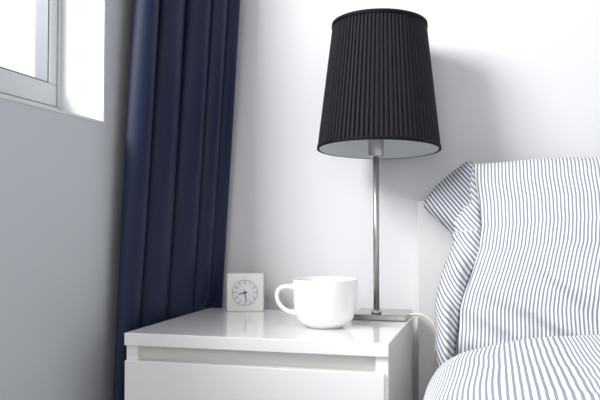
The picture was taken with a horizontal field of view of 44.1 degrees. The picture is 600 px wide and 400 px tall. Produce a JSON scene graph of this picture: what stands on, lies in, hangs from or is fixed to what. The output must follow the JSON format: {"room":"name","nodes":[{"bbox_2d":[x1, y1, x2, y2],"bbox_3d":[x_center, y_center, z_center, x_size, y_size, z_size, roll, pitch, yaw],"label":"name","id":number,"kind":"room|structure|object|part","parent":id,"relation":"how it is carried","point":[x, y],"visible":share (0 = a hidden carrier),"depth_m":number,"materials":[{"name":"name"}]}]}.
{"room":"bedroom","nodes":[
{"label":"bedroom","id":0,"kind":"room"},
{"bbox_2d":[0,0,132,399],"bbox_3d":[-0.709,-0.461,-0.005,0.120,2.350,3.200,0,-2,15],"label":"wall","id":1,"kind":"structure","parent":0,"point":[62,175],"depth_m":1.10,"materials":[{"name":"grey paint"}]},
{"bbox_2d":[0,0,61,109],"bbox_3d":[-0.602,-0.734,0.563,0.042,1.168,1.435,0,-2,15],"label":"window","id":2,"kind":"structure","parent":1,"relation":"in","point":[44,88],"depth_m":1.21,"materials":[{"name":"grey"}]},
{"bbox_2d":[0,0,105,123],"bbox_3d":[-0.543,-0.733,0.549,0.081,1.172,1.439,0,-2,15],"label":"trim","id":3,"kind":"structure","parent":1,"relation":"attached to","point":[82,21],"depth_m":1.22,"materials":[{"name":"white paint"}]},
{"bbox_2d":[113,0,239,399],"bbox_3d":[-0.381,-0.428,0.702,0.131,2.290,1.638,0,-2,15],"label":"curtain","id":4,"kind":"object","parent":1,"relation":"hanging from","point":[182,72],"visible":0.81,"depth_m":1.33,"materials":[{"name":"blue fabric"}]},
{"bbox_2d":[222,0,599,399],"bbox_3d":[1.269,-0.423,1.179,3.340,2.350,0.100,0,-2,15],"label":"wall","id":5,"kind":"structure","parent":0,"point":[514,80],"depth_m":1.41,"materials":[{"name":"white paint"}]},
{"bbox_3d":[0.861,0.726,-0.406,3.340,0.050,3.300,0,-2,15],"label":"floor","id":6,"kind":"structure","parent":0,"visible":0},
{"bbox_2d":[124,308,414,399],"bbox_3d":[-0.028,0.479,1.225,0.400,0.550,0.347,0,-2,15],"label":"nightstand","id":7,"kind":"object","parent":6,"relation":"on","point":[209,353],"visible":0.93,"depth_m":1.08,"materials":[{"name":"white paint"}]},
{"bbox_3d":[-0.211,0.490,1.275,0.018,0.531,0.340,0,-2,15],"label":"panel","id":8,"kind":"part","parent":7,"relation":"part of","materials":[{"name":"white paint"}]},
{"bbox_2d":[227,273,263,311],"bbox_3d":[-0.103,0.174,1.400,0.069,0.071,0.034,0,-2,0],"label":"alarm clock","id":9,"kind":"object","parent":7,"relation":"on","point":[245,291],"visible":1,"depth_m":1.39,"materials":[{"name":"white plastic"}]},
{"bbox_3d":[-0.073,0.350,1.069,0.393,0.218,0.015,0,-2,15],"label":"drawer","id":10,"kind":"part","parent":7,"relation":"part of","materials":[{"name":"white paint"}]},
{"bbox_3d":[-0.065,0.242,1.091,0.362,0.046,0.018,0,-2,15],"label":"rail","id":11,"kind":"part","parent":7,"relation":"part of","materials":[{"name":"white"}]},
{"bbox_3d":[-0.028,0.214,1.233,0.400,0.019,0.347,0,-2,15],"label":"panel","id":12,"kind":"part","parent":7,"relation":"part of","materials":[{"name":"white paint"}]},
{"bbox_2d":[275,276,357,328],"bbox_3d":[0.036,0.164,1.185,0.115,0.076,0.105,-1,-2,37],"label":"mug","id":13,"kind":"object","parent":7,"relation":"on","point":[321,302],"visible":1,"depth_m":1.14,"materials":[{"name":"white ceramic"}]},
{"bbox_3d":[-0.023,0.159,1.179,0.034,0.049,0.010,0,-2,-6],"label":"handle","id":14,"kind":"part","parent":13,"relation":"part of","materials":[{"name":"white ceramic"}]},
{"bbox_2d":[317,8,441,379],"bbox_3d":[0.136,0.215,1.274,0.220,1.060,0.219,0,-2,15],"label":"table lamp","id":15,"kind":"object","parent":7,"relation":"on","point":[379,102],"visible":0.97,"depth_m":1.22,"materials":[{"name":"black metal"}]},
{"bbox_2d":[368,140,383,156],"bbox_3d":[0.132,-0.095,1.288,0.027,0.040,0.027,0,-2,15],"label":"socket","id":16,"kind":"object","parent":15,"relation":"attached to","point":[375,147],"depth_m":1.28,"materials":[{"name":"silver metal"}]},
{"bbox_3d":[0.138,-0.198,1.294,0.213,0.217,0.213,0,-5,15],"label":"lamp shade","id":17,"kind":"part","parent":15,"relation":"part of","materials":[{"name":"black fabric"}]},
{"bbox_3d":[0.140,-0.306,1.304,0.169,0.006,0.169,0,-5,15],"label":"trim","id":18,"kind":"part","parent":15,"relation":"part of","materials":[{"name":"black fabric"}]},
{"bbox_3d":[0.137,-0.090,1.284,0.215,0.006,0.215,0,-5,15],"label":"trim","id":19,"kind":"part","parent":15,"relation":"part of","materials":[{"name":"black"}]},
{"bbox_3d":[0.217,0.470,1.283,0.054,0.551,0.075,0,-2,15],"label":"power cord","id":20,"kind":"part","parent":15,"relation":"part of","materials":[{"name":"white plastic"}]},
{"bbox_3d":[0.157,0.487,1.178,0.018,0.531,0.340,0,-2,15],"label":"panel","id":21,"kind":"part","parent":7,"relation":"part of","materials":[{"name":"white paint"}]},
{"bbox_2d":[417,201,453,399],"bbox_3d":[0.464,0.344,0.255,1.038,0.757,2.040,0,-2,15],"label":"bed","id":22,"kind":"object","parent":6,"relation":"on","point":[435,242],"visible":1,"depth_m":1.35,"materials":[{"name":"white wood"}]},
{"bbox_3d":[0.482,0.394,0.248,0.860,0.234,1.970,0,-2,15],"label":"mattress","id":23,"kind":"object","parent":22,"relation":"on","visible":0},
{"bbox_2d":[423,335,599,399],"bbox_3d":[0.528,0.278,0.158,1.124,0.256,1.658,0,-2,15],"label":"duvet","id":24,"kind":"object","parent":23,"relation":"on","point":[554,367],"visible":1,"depth_m":0.84,"materials":[{"name":"fabric"}]},
{"bbox_2d":[424,157,599,367],"bbox_3d":[0.549,0.108,1.136,0.723,0.375,0.207,0,-2,15],"label":"pillow","id":25,"kind":"object","parent":23,"relation":"on","point":[523,260],"visible":0.9,"depth_m":1.17,"materials":[{"name":"fabric"}]}
]}

